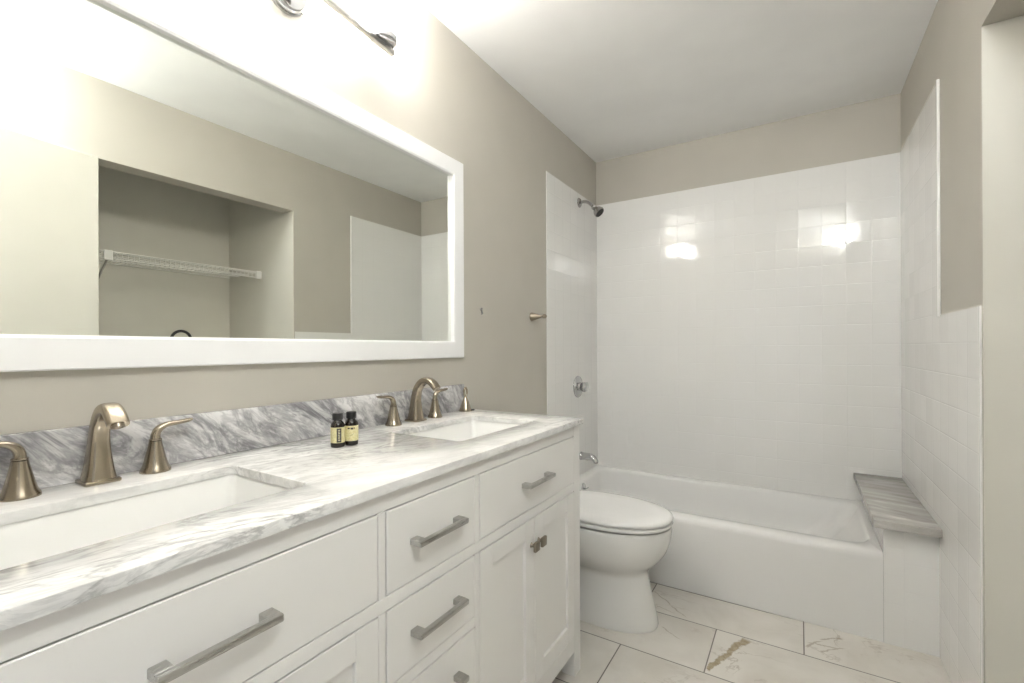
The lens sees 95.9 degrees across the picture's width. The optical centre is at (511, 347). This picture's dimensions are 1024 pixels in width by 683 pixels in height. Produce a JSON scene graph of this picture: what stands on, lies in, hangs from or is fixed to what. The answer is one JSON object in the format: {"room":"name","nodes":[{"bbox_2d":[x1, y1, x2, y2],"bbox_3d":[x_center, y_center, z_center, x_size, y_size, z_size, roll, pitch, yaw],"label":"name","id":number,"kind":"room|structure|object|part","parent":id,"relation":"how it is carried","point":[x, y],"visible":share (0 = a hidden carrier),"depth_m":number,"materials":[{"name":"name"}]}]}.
{"room":"bathroom","nodes":[
{"label":"bathroom","id":0,"kind":"room"},
{"bbox_2d":[0,0,595,434],"bbox_3d":[-0.271,-0.060,1.933,0.120,2.440,3.299,0,0,32],"label":"wall","id":1,"kind":"structure","parent":0,"point":[435,89],"depth_m":1.74,"materials":[{"name":"beige paint"}]},
{"bbox_2d":[0,0,463,371],"bbox_3d":[-0.599,-0.357,1.272,0.022,0.798,1.490,0,0,32],"label":"wall mirror","id":2,"kind":"object","parent":1,"relation":"attached to","point":[174,193],"visible":1,"depth_m":1.07,"materials":[{"name":"mirror"}]},
{"bbox_2d":[0,384,463,492],"bbox_3d":[-0.608,0.205,1.260,0.014,0.105,1.538,0,0,32],"label":"backsplash","id":3,"kind":"structure","parent":1,"relation":"attached to","point":[56,456],"depth_m":1.08,"materials":[{"name":"stone"}]},
{"bbox_2d":[272,0,397,55],"bbox_3d":[-0.563,-1.010,1.222,0.150,0.194,0.666,0,0,27],"label":"vanity light","id":4,"kind":"object","parent":1,"relation":"attached to","point":[383,14],"visible":1,"depth_m":1.42,"materials":[{"name":"silver metal"}]},
{"bbox_3d":[-0.408,-1.049,1.465,0.094,0.118,0.094,0,0,32],"label":"lamp shade","id":5,"kind":"part","parent":4,"relation":"part of","materials":[{"name":"white glass"}]},
{"bbox_2d":[530,312,546,320],"bbox_3d":[0.141,-0.161,2.398,0.089,0.046,0.046,0,0,32],"label":"post","id":6,"kind":"object","parent":1,"relation":"attached to","point":[533,316],"visible":1,"depth_m":2.40,"materials":[{"name":"silver metal"}]},
{"bbox_2d":[546,171,597,474],"bbox_3d":[0.392,0.088,2.880,0.005,2.140,0.751,0,0,32],"label":"tile wall","id":7,"kind":"structure","parent":1,"relation":"attached to","point":[571,230],"depth_m":2.84,"materials":[{"name":"tile"}]},
{"bbox_2d":[573,376,588,396],"bbox_3d":[0.444,0.246,2.891,0.070,0.136,0.136,0,0,32],"label":"shower valve","id":8,"kind":"object","parent":1,"relation":"attached to","point":[579,386],"visible":1,"depth_m":2.87,"materials":[{"name":"silver metal"}]},
{"bbox_3d":[0.455,0.246,2.884,0.044,0.063,0.070,0,0,32],"label":"knob","id":9,"kind":"part","parent":8,"relation":"part of","materials":[{"name":"silver metal"}]},
{"bbox_2d":[579,451,597,463],"bbox_3d":[0.489,0.694,2.916,0.117,0.063,0.054,0,0,32],"label":"tub spout","id":10,"kind":"object","parent":1,"relation":"attached to","point":[583,455],"visible":1,"depth_m":2.90,"materials":[{"name":"silver metal"}]},
{"bbox_2d":[577,198,603,216],"bbox_3d":[0.495,-0.882,2.895,0.163,0.139,0.068,0,0,32],"label":"shower","id":11,"kind":"object","parent":1,"relation":"attached to","point":[598,211],"visible":1,"depth_m":2.87,"materials":[{"name":"silver metal"}]},
{"bbox_3d":[0.474,-0.900,2.909,0.105,0.064,0.019,0,0,32],"label":"arm","id":12,"kind":"part","parent":11,"relation":"part of","materials":[{"name":"silver metal"}]},
{"bbox_2d":[418,0,937,162],"bbox_3d":[0.807,-1.336,1.262,2.670,0.100,3.299,0,0,32],"label":"ceiling","id":13,"kind":"structure","parent":0,"point":[618,78],"depth_m":2.04,"materials":[{"name":"white paint"}]},
{"bbox_2d":[596,93,900,205],"bbox_3d":[1.364,-0.066,2.789,1.754,2.440,0.120,0,0,32],"label":"wall","id":14,"kind":"structure","parent":0,"point":[871,128],"depth_m":2.67,"materials":[{"name":"beige paint"}]},
{"bbox_2d":[597,152,901,500],"bbox_3d":[1.280,-0.081,2.768,1.625,1.810,0.004,0,0,32],"label":"tile wall","id":15,"kind":"structure","parent":14,"relation":"attached to","point":[749,330],"depth_m":2.68,"materials":[{"name":"tile"}]},
{"bbox_2d":[552,581,950,682],"bbox_3d":[0.815,1.204,1.254,2.670,0.100,3.309,0,0,32],"label":"floor","id":16,"kind":"structure","parent":0,"point":[697,638],"depth_m":1.75,"materials":[{"name":"tile"}]},
{"bbox_2d":[0,425,579,682],"bbox_3d":[-0.370,0.718,1.129,0.544,0.883,1.556,0,0,32],"label":"vanity cabinet","id":17,"kind":"object","parent":16,"relation":"on","point":[470,573],"visible":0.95,"depth_m":0.86,"materials":[{"name":"white paint"}]},
{"bbox_3d":[-0.408,0.395,0.630,0.019,0.161,0.565,0,0,32],"label":"drawer","id":18,"kind":"part","parent":17,"relation":"part of","materials":[{"name":"white paint"}]},
{"bbox_3d":[-0.387,0.395,0.617,0.032,0.013,0.158,0,0,32],"label":"handle","id":19,"kind":"part","parent":17,"relation":"part of","materials":[{"name":"silver metal"}]},
{"bbox_2d":[0,409,583,631],"bbox_3d":[-0.379,0.266,1.138,0.531,0.020,1.573,0,0,32],"label":"countertop","id":20,"kind":"structure","parent":17,"relation":"on","point":[321,479],"depth_m":0.81,"materials":[{"name":"stone"}]},
{"bbox_2d":[0,402,192,501],"bbox_3d":[-0.762,0.180,0.858,0.132,0.155,0.334,0,0,32],"label":"faucet","id":21,"kind":"object","parent":20,"relation":"on","point":[20,483],"visible":1,"depth_m":0.86,"materials":[{"name":"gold metal"}]},
{"bbox_3d":[-0.862,0.174,0.770,0.022,0.039,0.080,0,0,32],"label":"lever","id":22,"kind":"part","parent":21,"relation":"part of","materials":[{"name":"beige metal"}]},
{"bbox_3d":[-0.847,0.226,0.794,0.054,0.063,0.054,0,0,32],"label":"handle","id":23,"kind":"part","parent":21,"relation":"part of","materials":[{"name":"beige metal"}]},
{"bbox_3d":[-0.759,0.180,0.863,0.131,0.155,0.055,0,0,32],"label":"spout","id":24,"kind":"part","parent":21,"relation":"part of","materials":[{"name":"beige metal"}]},
{"bbox_3d":[-0.743,0.226,0.962,0.054,0.063,0.054,0,0,32],"label":"handle","id":25,"kind":"part","parent":21,"relation":"part of","materials":[{"name":"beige metal"}]},
{"bbox_3d":[-0.728,0.174,0.986,0.022,0.039,0.080,0,0,32],"label":"lever","id":26,"kind":"part","parent":21,"relation":"part of","materials":[{"name":"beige metal"}]},
{"bbox_2d":[0,474,288,569],"bbox_3d":[-0.610,0.354,0.756,0.318,0.154,0.479,0,0,32],"label":"sink basin","id":27,"kind":"object","parent":20,"relation":"in","point":[21,542],"visible":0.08,"depth_m":0.84,"materials":[{"name":"white ceramic"}]},
{"bbox_2d":[330,412,344,447],"bbox_3d":[-0.451,0.213,1.193,0.035,0.087,0.035,0,0,4],"label":"bottle","id":28,"kind":"object","parent":20,"relation":"on","point":[337,429],"visible":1,"depth_m":1.18,"materials":[{"name":"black glass"}]},
{"bbox_2d":[337,428,340,442],"bbox_3d":[-0.442,0.224,1.179,0.010,0.036,0.007,0,0,4],"label":"print","id":29,"kind":"object","parent":28,"relation":"attached to","point":[338,429],"depth_m":1.18},
{"bbox_2d":[345,411,357,445],"bbox_3d":[-0.424,0.213,1.220,0.035,0.087,0.035,0,0,-12],"label":"bottle","id":30,"kind":"object","parent":20,"relation":"on","point":[351,424],"visible":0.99,"depth_m":1.21,"materials":[{"name":"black glass"}]},
{"bbox_2d":[376,377,447,426],"bbox_3d":[-0.305,0.179,1.593,0.132,0.155,0.342,0,0,32],"label":"faucet","id":31,"kind":"object","parent":20,"relation":"on","point":[415,414],"visible":1,"depth_m":1.59,"materials":[{"name":"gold metal"}]},
{"bbox_3d":[-0.407,0.174,1.502,0.022,0.039,0.080,0,0,32],"label":"lever","id":32,"kind":"part","parent":31,"relation":"part of","materials":[{"name":"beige metal"}]},
{"bbox_3d":[-0.392,0.225,1.526,0.054,0.063,0.054,0,0,32],"label":"handle","id":33,"kind":"part","parent":31,"relation":"part of","materials":[{"name":"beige metal"}]},
{"bbox_3d":[-0.305,0.179,1.595,0.131,0.155,0.055,0,0,32],"label":"spout","id":34,"kind":"part","parent":31,"relation":"part of","materials":[{"name":"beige metal"}]},
{"bbox_3d":[-0.284,0.225,1.701,0.054,0.063,0.054,0,0,32],"label":"handle","id":35,"kind":"part","parent":31,"relation":"part of","materials":[{"name":"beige metal"}]},
{"bbox_3d":[-0.269,0.173,1.725,0.022,0.039,0.080,0,0,32],"label":"lever","id":36,"kind":"part","parent":31,"relation":"part of","materials":[{"name":"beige metal"}]},
{"bbox_2d":[408,420,517,440],"bbox_3d":[-0.146,0.353,1.505,0.318,0.154,0.461,0,0,32],"label":"sink basin","id":37,"kind":"object","parent":20,"relation":"in","point":[466,430],"visible":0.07,"depth_m":1.69,"materials":[{"name":"white ceramic"}]},
{"bbox_2d":[459,387,473,411],"bbox_3d":[-0.187,0.208,1.866,0.053,0.097,0.051,0,0,32],"label":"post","id":38,"kind":"object","parent":20,"relation":"on","point":[465,406],"visible":1,"depth_m":1.85,"materials":[{"name":"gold metal"}]},
{"bbox_3d":[-0.332,0.759,0.750,0.019,0.503,0.281,0,0,32],"label":"door","id":39,"kind":"part","parent":17,"relation":"part of","materials":[{"name":"white paint"}]},
{"bbox_3d":[-0.335,0.759,0.752,0.008,0.403,0.181,0,0,32],"label":"door panel","id":40,"kind":"part","parent":17,"relation":"part of","materials":[{"name":"white paint"}]},
{"bbox_3d":[-0.173,0.395,1.008,0.019,0.161,0.281,0,0,32],"label":"drawer","id":41,"kind":"part","parent":17,"relation":"part of","materials":[{"name":"white paint"}]},
{"bbox_3d":[-0.172,0.580,1.008,0.019,0.146,0.281,0,0,32],"label":"drawer","id":42,"kind":"part","parent":17,"relation":"part of","materials":[{"name":"white paint"}]},
{"bbox_3d":[-0.153,0.394,0.995,0.032,0.013,0.158,0,0,32],"label":"handle","id":43,"kind":"part","parent":17,"relation":"part of","materials":[{"name":"silver metal"}]},
{"bbox_3d":[-0.152,0.579,0.995,0.032,0.013,0.158,0,0,32],"label":"handle","id":44,"kind":"part","parent":17,"relation":"part of","materials":[{"name":"silver metal"}]},
{"bbox_3d":[-0.172,0.754,1.008,0.019,0.146,0.281,0,0,32],"label":"drawer","id":45,"kind":"part","parent":17,"relation":"part of","materials":[{"name":"white paint"}]},
{"bbox_3d":[-0.151,0.754,0.995,0.032,0.013,0.158,0,0,32],"label":"handle","id":46,"kind":"part","parent":17,"relation":"part of","materials":[{"name":"silver metal"}]},
{"bbox_3d":[-0.013,0.758,1.264,0.019,0.503,0.276,0,0,32],"label":"door","id":47,"kind":"part","parent":17,"relation":"part of","materials":[{"name":"white paint"}]},
{"bbox_3d":[-0.016,0.758,1.266,0.008,0.403,0.176,0,0,32],"label":"door panel","id":48,"kind":"part","parent":17,"relation":"part of","materials":[{"name":"white paint"}]},
{"bbox_3d":[0.061,0.394,1.386,0.019,0.161,0.560,0,0,32],"label":"drawer","id":49,"kind":"part","parent":17,"relation":"part of","materials":[{"name":"white paint"}]},
{"bbox_3d":[0.066,0.582,1.354,0.024,0.028,0.028,0,0,32],"label":"knob","id":50,"kind":"part","parent":17,"relation":"part of","materials":[{"name":"silver metal"}]},
{"bbox_3d":[0.082,0.394,1.373,0.032,0.013,0.158,0,0,32],"label":"handle","id":51,"kind":"part","parent":17,"relation":"part of","materials":[{"name":"silver metal"}]},
{"bbox_3d":[0.089,0.582,1.390,0.024,0.028,0.028,0,0,32],"label":"knob","id":52,"kind":"part","parent":17,"relation":"part of","materials":[{"name":"silver metal"}]},
{"bbox_3d":[0.136,0.758,1.504,0.019,0.503,0.282,0,0,32],"label":"door","id":53,"kind":"part","parent":17,"relation":"part of","materials":[{"name":"white paint"}]},
{"bbox_3d":[0.133,0.758,1.505,0.008,0.403,0.182,0,0,32],"label":"door panel","id":54,"kind":"part","parent":17,"relation":"part of","materials":[{"name":"white paint"}]},
{"bbox_3d":[0.210,0.716,1.655,0.050,0.883,0.050,0,0,32],"label":"leg","id":55,"kind":"part","parent":17,"relation":"part of","materials":[{"name":"white paint"}]},
{"bbox_2d":[580,490,672,633],"bbox_3d":[0.340,0.790,2.068,0.735,0.734,0.466,0,0,32],"label":"toilet","id":56,"kind":"object","parent":16,"relation":"on","point":[622,537],"visible":0.53,"depth_m":1.88,"materials":[{"name":"white ceramic"}]},
{"bbox_3d":[0.421,0.724,2.017,0.540,0.018,0.376,0,0,32],"label":"seat","id":57,"kind":"part","parent":56,"relation":"part of","materials":[{"name":"white plastic"}]},
{"bbox_3d":[0.422,0.697,2.017,0.541,0.032,0.378,0,0,32],"label":"lid","id":58,"kind":"part","parent":56,"relation":"part of","materials":[{"name":"white plastic"}]},
{"bbox_2d":[580,465,883,641],"bbox_3d":[1.023,0.982,2.498,1.461,0.347,0.728,0,0,32],"label":"bathtub","id":59,"kind":"object","parent":16,"relation":"on","point":[810,558],"visible":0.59,"depth_m":2.11,"materials":[{"name":"white ceramic"}]},
{"bbox_2d":[901,0,1023,682],"bbox_3d":[1.560,-0.069,0.802,0.916,2.440,3.049,0,0,32],"label":"wall","id":60,"kind":"structure","parent":0,"point":[1002,41],"depth_m":1.30,"materials":[{"name":"beige paint"}]},
{"bbox_2d":[862,500,939,656],"bbox_3d":[1.712,0.922,2.070,0.163,0.460,0.729,0,0,32],"label":"base","id":61,"kind":"object","parent":60,"relation":"attached to","point":[910,560],"depth_m":1.76,"materials":[{"name":"white tile"}]},
{"bbox_2d":[853,473,941,537],"bbox_3d":[1.682,0.676,2.057,0.197,0.031,0.782,0,0,32],"label":"bench slab","id":62,"kind":"object","parent":61,"relation":"on","point":[890,504],"visible":1,"depth_m":1.92,"materials":[{"name":"grey stone"}]},
{"bbox_2d":[900,86,980,682],"bbox_3d":[1.658,0.082,1.831,0.004,2.140,1.198,0,0,32],"label":"tile wall","id":63,"kind":"structure","parent":60,"relation":"attached to","point":[940,387],"depth_m":1.70,"materials":[{"name":"tile"}]},
{"bbox_2d":[935,79,983,682],"bbox_3d":[1.460,0.082,1.516,0.009,2.140,0.464,0,0,32],"label":"trim","id":64,"kind":"structure","parent":60,"relation":"attached to","point":[937,83],"depth_m":1.70,"materials":[{"name":"white tile"}]}
]}

